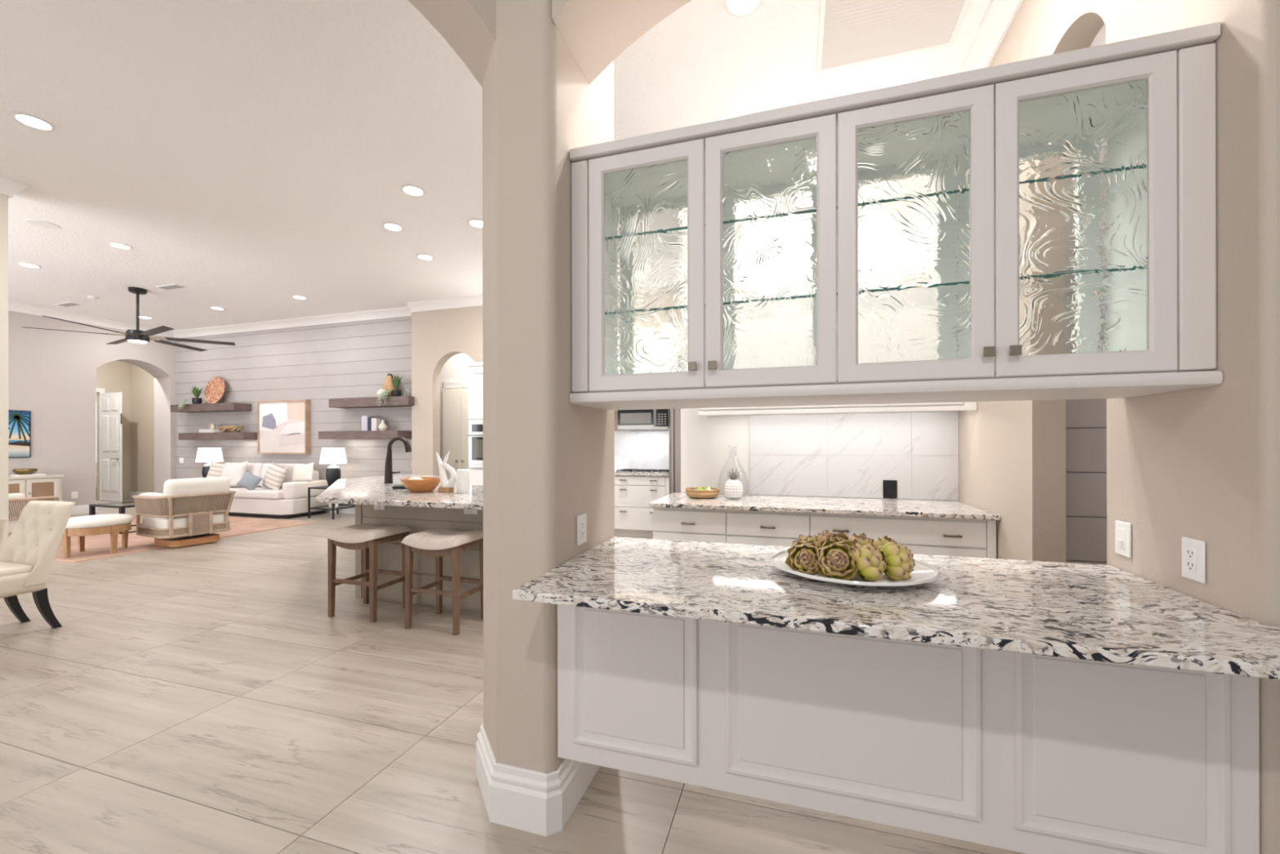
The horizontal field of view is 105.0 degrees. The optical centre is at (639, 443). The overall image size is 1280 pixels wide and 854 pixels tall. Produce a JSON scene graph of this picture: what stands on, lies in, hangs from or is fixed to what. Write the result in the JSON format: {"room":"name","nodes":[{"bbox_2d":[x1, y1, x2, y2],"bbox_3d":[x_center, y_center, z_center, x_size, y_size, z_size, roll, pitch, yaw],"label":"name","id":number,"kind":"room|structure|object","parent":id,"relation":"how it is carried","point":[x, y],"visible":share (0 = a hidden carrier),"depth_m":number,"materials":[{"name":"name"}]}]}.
{"room":"open-plan kitchen","nodes":[
{"label":"open-plan kitchen","id":0,"kind":"room"},
{"bbox_2d":[0,193,8,552],"bbox_3d":[-6.758,-0.578,3.199,0.400,3.900,3.320,0,0,17],"label":"wall","id":1,"kind":"structure","parent":0,"point":[4,468],"depth_m":4.70,"materials":[{"name":"beige paint"}]},
{"bbox_2d":[0,173,31,198],"bbox_3d":[-6.696,-2.453,3.233,0.505,0.150,3.425,0,0,17],"label":"trim","id":2,"kind":"structure","parent":1,"relation":"attached to","point":[9,186],"depth_m":4.70,"materials":[{"name":"white paint"}]},
{"bbox_2d":[8,310,175,506],"bbox_3d":[-11.808,-0.568,7.869,0.550,3.900,7.260,0,0,17],"label":"wall","id":3,"kind":"structure","parent":0,"point":[52,373],"depth_m":9.49,"materials":[{"name":"grey paint"}]},
{"bbox_2d":[8,409,31,457],"bbox_3d":[-11.259,-0.172,8.661,0.030,0.849,0.678,0,0,17],"label":"picture","id":4,"kind":"object","parent":3,"relation":"attached to","point":[19,421],"visible":0.83,"depth_m":8.85,"materials":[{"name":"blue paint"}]},
{"bbox_2d":[71,504,96,515],"bbox_3d":[-11.752,1.297,7.079,0.018,0.170,5.780,0,0,17],"label":"baseboard","id":5,"kind":"structure","parent":3,"relation":"attached to","point":[77,509],"depth_m":9.62,"materials":[{"name":"white paint"}]},
{"bbox_2d":[8,301,173,337],"bbox_3d":[-11.523,-2.444,7.696,0.105,0.150,7.100,0,0,17],"label":"trim","id":6,"kind":"structure","parent":3,"relation":"attached to","point":[12,306],"depth_m":9.54,"materials":[{"name":"white paint"}]},
{"bbox_2d":[96,360,130,501],"bbox_3d":[-13.443,-0.565,10.725,0.120,3.900,3.550,0,0,17],"label":"wall","id":7,"kind":"structure","parent":0,"point":[114,376],"depth_m":12.25,"materials":[{"name":"beige paint"}]},
{"bbox_2d":[96,387,105,501],"bbox_3d":[-13.138,0.025,11.468,0.020,2.720,0.950,0,0,17],"label":"trim","id":8,"kind":"structure","parent":7,"relation":"attached to","point":[100,390],"depth_m":11.84,"materials":[{"name":"white paint"}]},
{"bbox_2d":[100,391,122,501],"bbox_3d":[-12.667,0.079,11.717,0.733,2.590,0.117,0,0,17],"label":"door","id":9,"kind":"structure","parent":7,"relation":"in","point":[111,403],"depth_m":11.70,"materials":[{"name":"white paint"}]},
{"bbox_2d":[130,364,154,492],"bbox_3d":[-11.665,-0.568,12.106,2.760,3.900,0.160,0,0,17],"label":"wall","id":10,"kind":"structure","parent":0,"point":[142,383],"depth_m":12.26,"materials":[{"name":"beige paint"}]},
{"bbox_2d":[174,315,412,504],"bbox_3d":[-7.282,-0.577,10.186,6.730,3.900,0.160,0,0,17],"label":"wall","id":11,"kind":"structure","parent":0,"point":[318,364],"depth_m":9.92,"materials":[{"name":"white wood"}]},
{"bbox_2d":[170,402,251,413],"bbox_3d":[-9.197,-0.760,10.509,1.940,0.155,0.347,0,0,17],"label":"shelf","id":12,"kind":"object","parent":11,"relation":"attached to","point":[227,406],"visible":1,"depth_m":10.32,"materials":[{"name":"brown wood"}]},
{"bbox_2d":[177,386,204,408],"bbox_3d":[-9.555,-0.989,10.487,0.368,0.536,0.341,0,0,17],"label":"potted plant","id":13,"kind":"object","parent":12,"relation":"on","point":[197,400],"visible":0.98,"depth_m":10.48,"materials":[{"name":"green plant"}]},
{"bbox_2d":[204,376,225,403],"bbox_3d":[-9.125,-1.144,10.541,0.610,0.601,0.133,0,0,17],"label":"decorative plate","id":14,"kind":"object","parent":12,"relation":"on","point":[215,388],"visible":0.98,"depth_m":10.55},
{"bbox_2d":[178,431,257,439],"bbox_3d":[-8.943,-0.153,10.431,1.950,0.150,0.347,0,0,17],"label":"shelf","id":15,"kind":"object","parent":11,"relation":"attached to","point":[239,435],"visible":1,"depth_m":10.21,"materials":[{"name":"brown wood"}]},
{"bbox_2d":[257,399,310,453],"bbox_3d":[-7.306,-0.332,10.056,1.340,1.090,0.098,0,0,17],"label":"abstract painting","id":16,"kind":"object","parent":11,"relation":"attached to","point":[283,427],"visible":1,"depth_m":10.02,"materials":[{"name":"multicoloured paint"}]},
{"bbox_2d":[172,306,411,337],"bbox_3d":[-7.325,-2.452,10.059,6.730,0.150,0.105,0,0,17],"label":"trim","id":17,"kind":"structure","parent":11,"relation":"attached to","point":[398,312],"depth_m":9.93,"materials":[{"name":"white paint"}]},
{"bbox_2d":[318,430,411,439],"bbox_3d":[-5.207,-0.161,9.276,1.870,0.150,0.347,0,0,17],"label":"shelf","id":18,"kind":"object","parent":11,"relation":"attached to","point":[375,434],"visible":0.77,"depth_m":9.07,"materials":[{"name":"brown wood"}]},
{"bbox_2d":[328,395,414,408],"bbox_3d":[-4.970,-0.766,9.202,1.850,0.160,0.347,0,0,17],"label":"shelf","id":19,"kind":"object","parent":11,"relation":"attached to","point":[402,401],"visible":0.91,"depth_m":9.03,"materials":[{"name":"brown wood"}]},
{"bbox_2d":[382,373,395,396],"bbox_3d":[-4.672,-1.080,9.169,0.290,0.466,0.174,0,0,17],"label":"gourd","id":20,"kind":"object","parent":19,"relation":"on","point":[388,385],"visible":0.51,"depth_m":9.10,"materials":[{"name":"beige wood"}]},
{"bbox_2d":[377,373,403,405],"bbox_3d":[-4.565,-0.981,8.971,0.424,0.605,0.254,0,0,-36],"label":"potted plant","id":21,"kind":"object","parent":19,"relation":"on","point":[396,382],"visible":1,"depth_m":8.97,"materials":[{"name":"green plant"}]},
{"bbox_2d":[408,0,496,87],"bbox_3d":[-2.171,-0.586,1.073,3.600,3.900,0.270,0,0,-28],"label":"wall","id":22,"kind":"structure","parent":0,"point":[468,27],"depth_m":1.86,"materials":[{"name":"beige paint"}]},
{"bbox_2d":[440,353,474,389],"bbox_3d":[-2.977,-0.585,9.671,3.000,3.900,0.120,0,0,17],"label":"wall","id":23,"kind":"structure","parent":0,"point":[455,369],"depth_m":9.83,"materials":[{"name":"white paint"}]},
{"bbox_2d":[442,388,460,479],"bbox_3d":[-3.772,0.137,9.776,0.415,2.460,0.089,0,0,17],"label":"door","id":24,"kind":"structure","parent":23,"relation":"in","point":[451,397],"depth_m":9.78,"materials":[{"name":"white"}]},
{"bbox_2d":[440,381,467,461],"bbox_3d":[-3.010,0.065,9.595,2.220,2.600,0.045,0,0,17],"label":"trim","id":25,"kind":"structure","parent":23,"relation":"attached to","point":[443,385],"depth_m":9.89,"materials":[{"name":"white paint"}]},
{"bbox_2d":[460,387,468,469],"bbox_3d":[-3.457,0.136,9.679,0.225,2.460,0.089,0,0,17],"label":"door","id":26,"kind":"structure","parent":23,"relation":"in","point":[464,392],"depth_m":9.70,"materials":[{"name":"white"}]},
{"bbox_2d":[0,0,990,330],"bbox_3d":[-6.221,-2.604,5.115,22.100,0.150,13.100,0,0,17],"label":"ceiling","id":27,"kind":"structure","parent":0,"point":[250,157],"depth_m":3.92,"materials":[{"name":"white"}]},
{"bbox_2d":[9,111,56,131],"bbox_3d":[-4.767,-2.526,3.859,0.228,0.009,0.228,0,0,17],"label":"recessed light","id":28,"kind":"object","parent":27,"relation":"in","point":[28,120],"visible":1,"depth_m":3.85,"materials":[{"name":"white paint"}]},
{"bbox_2d":[26,219,60,229],"bbox_3d":[-6.870,-2.524,5.656,0.250,0.007,0.250,0,0,17],"label":"ceiling speaker","id":29,"kind":"object","parent":27,"relation":"attached to","point":[42,224],"visible":1,"depth_m":5.64,"materials":[{"name":"grey"}]},
{"bbox_2d":[21,286,235,351],"bbox_3d":[-8.202,-2.090,8.015,2.451,0.870,2.397,0,0,17],"label":"ceiling fan","id":30,"kind":"object","parent":27,"relation":"hanging from","point":[136,335],"visible":1,"depth_m":7.99,"materials":[{"name":"black paint"}]},
{"bbox_2d":[400,184,425,196],"bbox_3d":[-2.273,-2.531,4.920,0.228,0.009,0.228,0,0,17],"label":"recessed light","id":31,"kind":"object","parent":27,"relation":"in","point":[411,190],"visible":1,"depth_m":4.91,"materials":[{"name":"white paint"}]},
{"bbox_2d":[723,0,763,17],"bbox_3d":[0.592,-2.536,2.809,0.228,0.009,0.228,0,0,17],"label":"recessed light","id":32,"kind":"object","parent":27,"relation":"in","point":[735,8],"visible":1,"depth_m":2.85,"materials":[{"name":"white paint"}]},
{"bbox_2d":[816,0,970,75],"bbox_3d":[1.457,-2.535,2.793,0.817,0.017,0.960,0,0,17],"label":"ceiling panel","id":33,"kind":"object","parent":27,"relation":"in","point":[847,38],"visible":1,"depth_m":3.00,"materials":[{"name":"white paint"}]},
{"bbox_2d":[0,498,1025,853],"bbox_3d":[-6.214,1.431,5.115,22.100,0.120,13.100,0,0,17],"label":"floor","id":34,"kind":"structure","parent":0,"point":[206,698],"depth_m":2.30,"materials":[{"name":"beige tile"}]},
{"bbox_2d":[8,474,63,504],"bbox_3d":[-11.077,0.981,8.513,0.441,0.800,1.360,0,0,17],"label":"sideboard","id":35,"kind":"object","parent":34,"relation":"on","point":[48,485],"visible":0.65,"depth_m":8.79,"materials":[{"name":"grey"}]},
{"bbox_2d":[0,500,75,628],"bbox_3d":[-4.611,0.908,3.465,0.550,0.920,0.725,0,0,17],"label":"dining chair","id":36,"kind":"object","parent":34,"relation":"on","point":[27,557],"visible":1,"depth_m":3.63,"materials":[{"name":"beige fabric"}]},
{"bbox_2d":[0,561,33,577],"bbox_3d":[-4.643,0.908,3.360,0.470,0.080,0.505,0,0,17],"label":"seat cushion","id":37,"kind":"object","parent":36,"relation":"on","point":[13,569],"depth_m":3.47,"materials":[{"name":"beige fabric"}]},
{"bbox_2d":[54,514,315,562],"bbox_3d":[-8.094,1.368,7.716,4.230,0.013,3.000,0,0,17],"label":"area rug","id":38,"kind":"object","parent":34,"relation":"on","point":[96,546],"visible":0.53,"depth_m":6.98,"materials":[{"name":"fabric"}]},
{"bbox_2d":[8,493,58,536],"bbox_3d":[-8.150,0.914,6.198,0.870,0.896,0.809,0,0,13],"label":"woven armchair","id":39,"kind":"object","parent":38,"relation":"on","point":[17,503],"visible":0.34,"depth_m":6.15,"materials":[{"name":"white fabric"}]},
{"bbox_2d":[8,515,17,532],"bbox_3d":[-8.138,1.062,6.248,0.690,0.200,0.690,0,0,13],"label":"seat cushion","id":40,"kind":"object","parent":39,"relation":"on","point":[12,524],"depth_m":6.11,"materials":[{"name":"white fabric"}]},
{"bbox_2d":[8,493,25,515],"bbox_3d":[-8.380,0.813,6.403,0.120,0.300,0.480,0,0,13],"label":"cushion","id":41,"kind":"object","parent":39,"relation":"on","point":[11,495],"depth_m":6.53,"materials":[{"name":"white fabric"}]},
{"bbox_2d":[62,513,133,557],"bbox_3d":[-6.783,1.135,6.135,0.632,0.450,0.632,0,0,17],"label":"ottoman","id":42,"kind":"object","parent":38,"relation":"on","point":[80,526],"visible":0.88,"depth_m":6.01,"materials":[{"name":"white fabric"}]},
{"bbox_2d":[65,513,133,528],"bbox_3d":[-6.784,0.962,6.135,0.632,0.105,0.632,0,0,17],"label":"cushion","id":43,"kind":"object","parent":42,"relation":"on","point":[113,520],"depth_m":6.01,"materials":[{"name":"white fabric"}]},
{"bbox_2d":[88,500,142,533],"bbox_3d":[-8.004,1.147,8.076,0.770,0.430,1.200,0,0,17],"label":"coffee table","id":44,"kind":"object","parent":38,"relation":"on","point":[91,507],"visible":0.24,"depth_m":7.59,"materials":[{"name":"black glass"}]},
{"bbox_2d":[132,476,235,547],"bbox_3d":[-6.200,0.911,6.730,0.809,0.896,0.870,0,0,25],"label":"woven armchair","id":45,"kind":"object","parent":38,"relation":"on","point":[188,512],"visible":1,"depth_m":6.49,"materials":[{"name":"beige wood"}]},
{"bbox_2d":[142,511,224,528],"bbox_3d":[-6.247,1.059,6.752,0.690,0.200,0.690,0,0,25],"label":"seat cushion","id":46,"kind":"object","parent":45,"relation":"on","point":[163,522],"depth_m":6.46,"materials":[{"name":"white fabric"}]},
{"bbox_2d":[162,476,230,515],"bbox_3d":[-5.968,0.711,6.621,0.224,0.498,0.700,0,0,25],"label":"cushion","id":47,"kind":"object","parent":45,"relation":"on","point":[217,502],"depth_m":6.54,"materials":[{"name":"white fabric"}]},
{"bbox_2d":[224,462,328,518],"bbox_3d":[-7.497,0.882,9.635,2.580,0.983,0.900,0,0,17],"label":"sofa","id":48,"kind":"object","parent":34,"relation":"on","point":[291,500],"visible":0.48,"depth_m":9.14,"materials":[{"name":"white fabric"}]},
{"bbox_2d":[206,461,224,477],"bbox_3d":[-8.494,0.616,9.933,0.555,0.512,0.209,0,0,-2],"label":"throw pillow","id":49,"kind":"object","parent":48,"relation":"on","point":[215,468],"visible":0.34,"depth_m":9.87,"materials":[{"name":"fabric"}]},
{"bbox_2d":[221,460,248,486],"bbox_3d":[-8.040,0.620,9.709,0.659,0.557,0.233,0,0,13],"label":"throw pillow","id":50,"kind":"object","parent":48,"relation":"on","point":[234,472],"visible":0.73,"depth_m":9.62,"materials":[{"name":"white fabric"}]},
{"bbox_2d":[224,462,263,487],"bbox_3d":[-8.067,0.633,9.991,1.100,0.483,0.256,0,0,17],"label":"cushion","id":51,"kind":"object","parent":48,"relation":"on","point":[255,468],"depth_m":9.80,"materials":[{"name":"white fabric"}]},
{"bbox_2d":[235,471,262,489],"bbox_3d":[-7.310,0.708,9.190,0.421,0.407,0.154,0,0,-13],"label":"throw pillow","id":52,"kind":"object","parent":48,"relation":"on","point":[249,481],"visible":0.99,"depth_m":9.15,"materials":[{"name":"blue fabric"}]},
{"bbox_2d":[230,487,283,499],"bbox_3d":[-7.061,0.943,9.385,1.240,0.150,0.680,0,0,17],"label":"seat cushion","id":53,"kind":"object","parent":48,"relation":"on","point":[259,493],"depth_m":9.07,"materials":[{"name":"white fabric"}]},
{"bbox_2d":[262,461,287,489],"bbox_3d":[-6.966,0.633,9.356,0.645,0.587,0.239,0,0,30],"label":"throw pillow","id":54,"kind":"object","parent":48,"relation":"on","point":[275,474],"visible":0.97,"depth_m":9.25,"materials":[{"name":"fabric"}]},
{"bbox_2d":[259,462,305,488],"bbox_3d":[-6.997,0.631,9.660,1.100,0.483,0.256,0,0,17],"label":"cushion","id":55,"kind":"object","parent":48,"relation":"on","point":[263,467],"depth_m":9.59,"materials":[{"name":"white fabric"}]},
{"bbox_2d":[292,462,314,481],"bbox_3d":[-6.445,0.557,9.383,0.552,0.405,0.175,0,0,16],"label":"throw pillow","id":56,"kind":"object","parent":48,"relation":"on","point":[300,472],"visible":0.98,"depth_m":9.31,"materials":[{"name":"white fabric"}]},
{"bbox_2d":[307,485,355,519],"bbox_3d":[-5.730,1.088,9.236,0.600,0.565,0.620,0,0,17],"label":"side table","id":57,"kind":"object","parent":34,"relation":"on","point":[333,504],"visible":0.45,"depth_m":9.03,"materials":[{"name":"black paint"}]},
{"bbox_2d":[319,447,346,486],"bbox_3d":[-5.779,0.443,9.251,0.444,0.725,0.444,0,0,17],"label":"table lamp","id":58,"kind":"object","parent":57,"relation":"on","point":[333,455],"visible":0.89,"depth_m":9.14,"materials":[{"name":"fabric"}]},
{"bbox_2d":[323,523,412,622],"bbox_3d":[-2.188,1.018,3.970,0.490,0.692,0.410,0,0,17],"label":"counter stool","id":59,"kind":"object","parent":34,"relation":"on","point":[366,536],"visible":1,"depth_m":3.85,"materials":[{"name":"beige fabric"}]},
{"bbox_2d":[355,504,483,610],"bbox_3d":[-2.188,0.923,5.077,3.793,0.881,1.541,0,0,40],"label":"kitchen island","id":60,"kind":"object","parent":34,"relation":"on","point":[419,519],"visible":0.27,"depth_m":4.15,"materials":[{"name":"beige paint"}]},
{"bbox_2d":[315,474,483,510],"bbox_3d":[-2.049,0.460,5.187,3.740,0.043,2.600,0,0,17],"label":"island countertop","id":61,"kind":"structure","parent":60,"relation":"on","point":[373,491],"depth_m":4.11,"materials":[{"name":"stone"}]},
{"bbox_2d":[384,436,411,483],"bbox_3d":[-2.654,0.181,5.385,0.346,0.516,0.088,0,0,17],"label":"faucet","id":62,"kind":"object","parent":61,"relation":"on","point":[388,472],"visible":1,"depth_m":5.39,"materials":[{"name":"brown metal"}]},
{"bbox_2d":[400,476,440,492],"bbox_3d":[-1.997,0.378,4.491,0.352,0.120,0.352,0,0,17],"label":"wooden bowl","id":63,"kind":"object","parent":61,"relation":"on","point":[426,484],"visible":0.93,"depth_m":4.38,"materials":[{"name":"orange wood"}]},
{"bbox_2d":[435,450,456,492],"bbox_3d":[-1.750,0.251,4.435,0.222,0.372,0.080,0,0,17],"label":"sculpture","id":64,"kind":"object","parent":61,"relation":"on","point":[446,486],"visible":1,"depth_m":4.42,"materials":[{"name":"white ceramic"}]},
{"bbox_2d":[456,469,469,493],"bbox_3d":[-1.572,0.334,4.359,0.110,0.207,0.110,0,0,17],"label":"canister","id":65,"kind":"object","parent":61,"relation":"on","point":[462,475],"visible":1,"depth_m":4.32,"materials":[{"name":"white"}]},
{"bbox_2d":[400,528,483,635],"bbox_3d":[-1.463,1.017,3.724,0.490,0.692,0.410,0,0,17],"label":"counter stool","id":66,"kind":"object","parent":34,"relation":"on","point":[437,543],"visible":0.94,"depth_m":3.61,"materials":[{"name":"brown wood"}]},
{"bbox_2d":[466,361,483,485],"bbox_3d":[-2.073,0.026,7.960,1.305,2.674,0.605,0,0,17],"label":"tall cabinet","id":67,"kind":"object","parent":34,"relation":"on","point":[475,384],"visible":0.11,"depth_m":7.84,"materials":[{"name":"white"}]},
{"bbox_2d":[467,422,483,467],"bbox_3d":[-2.378,0.024,7.710,0.760,0.720,0.110,0,0,17],"label":"wall oven","id":68,"kind":"object","parent":67,"relation":"in","point":[475,434],"visible":0.46,"depth_m":7.78,"materials":[{"name":"silver metal"}]},
{"bbox_2d":[482,0,614,773],"bbox_3d":[-0.413,-0.590,2.086,0.420,3.900,0.637,0,0,17],"label":"wall pier","id":69,"kind":"object","parent":34,"relation":"on","point":[548,460],"visible":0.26,"depth_m":1.77,"materials":[{"name":"beige paint"}]},
{"bbox_2d":[475,723,599,835],"bbox_3d":[-0.410,1.260,2.086,0.472,0.200,0.689,0,0,17],"label":"baseboard","id":70,"kind":"object","parent":69,"relation":"attached to","point":[539,802],"visible":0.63,"depth_m":1.75,"materials":[{"name":"white paint"}]},
{"bbox_2d":[577,513,586,546],"bbox_3d":[-0.229,0.340,1.945,0.010,0.116,0.085,0,0,17],"label":"outlet","id":71,"kind":"object","parent":69,"relation":"attached to","point":[581,519],"visible":1,"depth_m":1.94,"materials":[{"name":"white plastic"}]},
{"bbox_2d":[614,475,669,537],"bbox_3d":[-0.414,0.913,7.457,2.000,0.894,0.558,0,0,17],"label":"base cabinet","id":72,"kind":"object","parent":34,"relation":"on","point":[633,517],"visible":0.28,"depth_m":7.09,"materials":[{"name":"white"}]},
{"bbox_2d":[614,471,669,476],"bbox_3d":[-0.427,0.450,7.467,2.070,0.030,0.554,0,0,17],"label":"countertop","id":73,"kind":"structure","parent":72,"relation":"on","point":[615,473],"depth_m":7.04,"materials":[{"name":"stone"}]},
{"bbox_2d":[614,468,669,473],"bbox_3d":[0.087,0.413,7.320,0.840,0.041,0.443,0,0,17],"label":"cooktop","id":74,"kind":"object","parent":73,"relation":"in","point":[624,470],"visible":0.88,"depth_m":7.20,"materials":[{"name":"silver metal"}]},
{"bbox_2d":[669,408,680,493],"bbox_3d":[0.741,0.458,5.764,0.671,1.800,0.850,0,0,17],"label":"refrigerator","id":75,"kind":"object","parent":34,"relation":"on","point":[675,414],"visible":0.06,"depth_m":5.43,"materials":[{"name":"silver metal"}]},
{"bbox_2d":[653,506,996,558],"bbox_3d":[1.237,0.910,3.649,2.175,0.894,0.768,0,0,17],"label":"base cabinet","id":76,"kind":"object","parent":34,"relation":"on","point":[959,537],"visible":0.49,"depth_m":3.29,"materials":[{"name":"white"}]},
{"bbox_2d":[648,492,1000,519],"bbox_3d":[1.230,0.447,3.648,2.203,0.030,0.786,0,0,17],"label":"countertop","id":77,"kind":"structure","parent":76,"relation":"on","point":[816,504],"depth_m":3.44,"materials":[{"name":"stone"}]},
{"bbox_2d":[684,486,719,498],"bbox_3d":[0.502,0.397,3.958,0.276,0.073,0.276,0,0,17],"label":"fruit basket","id":78,"kind":"object","parent":77,"relation":"on","point":[690,491],"visible":0.94,"depth_m":3.85,"materials":[{"name":"wood"}]},
{"bbox_2d":[724,467,742,499],"bbox_3d":[0.733,0.312,3.840,0.147,0.242,0.145,0,0,37],"label":"pineapple","id":79,"kind":"object","parent":77,"relation":"on","point":[733,490],"visible":1,"depth_m":3.80,"materials":[{"name":"white ceramic"}]},
{"bbox_3d":[-8.997,1.094,10.267,0.580,0.565,0.580,0,0,17],"label":"side table","id":80,"kind":"object","parent":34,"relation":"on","visible":0},
{"bbox_2d":[195,447,223,477],"bbox_3d":[-8.975,0.449,10.239,0.444,0.725,0.444,0,0,17],"label":"table lamp","id":81,"kind":"object","parent":80,"relation":"on","point":[208,455],"visible":0.72,"depth_m":10.12,"materials":[{"name":"fabric"}]},
{"bbox_2d":[411,305,669,476],"bbox_3d":[-1.546,-0.588,8.205,5.400,3.900,0.195,0,0,17],"label":"wall","id":82,"kind":"structure","parent":0,"point":[438,335],"depth_m":8.77,"materials":[{"name":"beige paint"}]},
{"bbox_2d":[407,294,482,312],"bbox_3d":[-1.589,-2.462,8.076,5.400,0.150,0.105,0,0,17],"label":"trim","id":83,"kind":"structure","parent":82,"relation":"attached to","point":[472,300],"depth_m":8.63,"materials":[{"name":"white paint"}]},
{"bbox_3d":[-0.175,-0.933,7.478,1.650,0.841,0.385,0,0,17],"label":"upper cabinet","id":84,"kind":"object","parent":82,"relation":"attached to","visible":0},
{"bbox_2d":[617,408,670,430],"bbox_3d":[0.109,-0.358,7.290,0.762,0.304,0.567,0,0,17],"label":"microwave","id":85,"kind":"object","parent":84,"relation":"attached to","point":[646,419],"visible":0.82,"depth_m":7.05,"materials":[{"name":"silver metal"}]},
{"bbox_2d":[680,408,958,500],"bbox_3d":[1.491,-0.593,4.142,2.287,3.900,0.324,0,0,17],"label":"wall","id":86,"kind":"structure","parent":0,"point":[829,455],"depth_m":3.97,"materials":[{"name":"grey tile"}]},
{"bbox_2d":[697,401,977,417],"bbox_3d":[1.426,-0.740,3.783,1.904,1.033,0.398,0,0,17],"label":"upper cabinet","id":87,"kind":"object","parent":86,"relation":"attached to","point":[962,406],"visible":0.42,"depth_m":3.58,"materials":[{"name":"white"}]},
{"bbox_2d":[883,480,897,497],"bbox_3d":[1.950,0.356,3.825,0.100,0.140,0.010,0,0,17],"label":"outlet","id":88,"kind":"object","parent":86,"relation":"attached to","point":[890,486],"visible":1,"depth_m":3.82,"materials":[{"name":"black paint"}]},
{"bbox_2d":[551,0,1279,853],"bbox_3d":[1.698,-0.594,1.433,4.000,3.900,0.637,0,0,17],"label":"wall","id":89,"kind":"structure","parent":0,"point":[1200,464],"depth_m":1.28,"materials":[{"name":"beige paint"}]},
{"bbox_2d":[569,22,1222,410],"bbox_3d":[0.691,-0.638,1.757,1.880,0.970,0.414,0,0,17],"label":"display cabinet","id":90,"kind":"object","parent":89,"relation":"attached to","point":[1043,228],"visible":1,"depth_m":1.52,"materials":[{"name":"white"}]},
{"bbox_2d":[557,604,1259,853],"bbox_3d":[0.605,0.787,1.469,1.876,0.647,0.040,0,0,17],"label":"panel","id":91,"kind":"object","parent":89,"relation":"attached to","point":[1023,753],"visible":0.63,"depth_m":1.39,"materials":[{"name":"white paint"}]},
{"bbox_2d":[512,536,1279,679],"bbox_3d":[0.740,0.448,1.572,2.077,0.030,0.880,0,0,17],"label":"countertop","id":92,"kind":"structure","parent":91,"relation":"on","point":[1106,613],"depth_m":1.34,"materials":[{"name":"stone"}]},
{"bbox_2d":[769,549,939,586],"bbox_3d":[0.703,0.416,1.646,0.521,0.034,0.485,0,0,17],"label":"platter","id":93,"kind":"object","parent":92,"relation":"on","point":[923,572],"visible":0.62,"depth_m":1.52,"materials":[{"name":"white ceramic"}]},
{"bbox_2d":[785,539,825,579],"bbox_3d":[0.537,0.375,1.587,0.124,0.121,0.100,0,0,42],"label":"artichoke","id":94,"kind":"object","parent":93,"relation":"on","point":[801,555],"visible":0.91,"depth_m":1.56,"materials":[{"name":"food"}]},
{"bbox_2d":[791,534,822,546],"bbox_3d":[0.575,0.363,1.686,0.114,0.099,0.128,0,0,35],"label":"artichoke","id":95,"kind":"object","parent":93,"relation":"on","point":[802,538],"visible":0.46,"depth_m":1.68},
{"bbox_2d":[814,537,857,580],"bbox_3d":[0.614,0.364,1.525,0.132,0.136,0.108,0,0,-1],"label":"artichoke","id":96,"kind":"object","parent":93,"relation":"on","point":[836,564],"visible":0.94,"depth_m":1.50,"materials":[{"name":"food"}]},
{"bbox_2d":[822,531,857,553],"bbox_3d":[0.665,0.347,1.636,0.122,0.104,0.111,0,0,-9],"label":"artichoke","id":97,"kind":"object","parent":93,"relation":"on","point":[842,536],"visible":0.26,"depth_m":1.64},
{"bbox_2d":[848,533,872,546],"bbox_3d":[0.762,0.358,1.701,0.119,0.096,0.116,0,0,2],"label":"artichoke","id":98,"kind":"object","parent":93,"relation":"on","point":[862,539],"visible":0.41,"depth_m":1.68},
{"bbox_2d":[847,542,887,581],"bbox_3d":[0.701,0.368,1.527,0.120,0.120,0.129,0,0,39],"label":"artichoke","id":99,"kind":"object","parent":93,"relation":"on","point":[870,566],"visible":0.91,"depth_m":1.48,"materials":[{"name":"food"}]},
{"bbox_2d":[866,535,897,559],"bbox_3d":[0.823,0.361,1.647,0.126,0.105,0.108,0,0,-30],"label":"artichoke","id":100,"kind":"object","parent":93,"relation":"on","point":[879,542],"visible":0.32,"depth_m":1.63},
{"bbox_2d":[880,541,915,580],"bbox_3d":[0.808,0.372,1.553,0.099,0.129,0.132,0,0,-4],"label":"artichoke","id":101,"kind":"object","parent":93,"relation":"on","point":[900,561],"visible":0.96,"depth_m":1.50,"materials":[{"name":"food"}]},
{"bbox_2d":[1115,520,1131,557],"bbox_3d":[1.645,0.324,1.676,0.015,0.116,0.078,0,0,17],"label":"light switch","id":102,"kind":"object","parent":89,"relation":"attached to","point":[1122,529],"visible":1,"depth_m":1.67,"materials":[{"name":"white plastic"}]},
{"bbox_2d":[1182,536,1205,583],"bbox_3d":[1.556,0.327,1.382,0.010,0.116,0.080,0,0,17],"label":"outlet","id":103,"kind":"object","parent":89,"relation":"attached to","point":[1193,551],"visible":1,"depth_m":1.37,"materials":[{"name":"white plastic"}]},
{"bbox_2d":[958,0,1108,564],"bbox_3d":[2.166,-0.595,2.700,0.145,3.900,2.060,0,0,17],"label":"wall","id":104,"kind":"structure","parent":0,"point":[1012,454],"depth_m":2.61,"materials":[{"name":"beige paint"}]},
{"bbox_2d":[957,0,1023,73],"bbox_3d":[2.043,-2.469,2.737,0.105,0.150,2.060,0,0,17],"label":"trim","id":105,"kind":"structure","parent":104,"relation":"attached to","point":[999,15],"depth_m":2.95,"materials":[{"name":"white paint"}]},
{"bbox_2d":[1066,24,1106,564],"bbox_3d":[3.155,-0.597,2.515,1.855,3.900,0.170,0,0,17],"label":"wall","id":106,"kind":"structure","parent":0,"point":[1086,419],"depth_m":2.65,"materials":[{"name":"grey wood"}]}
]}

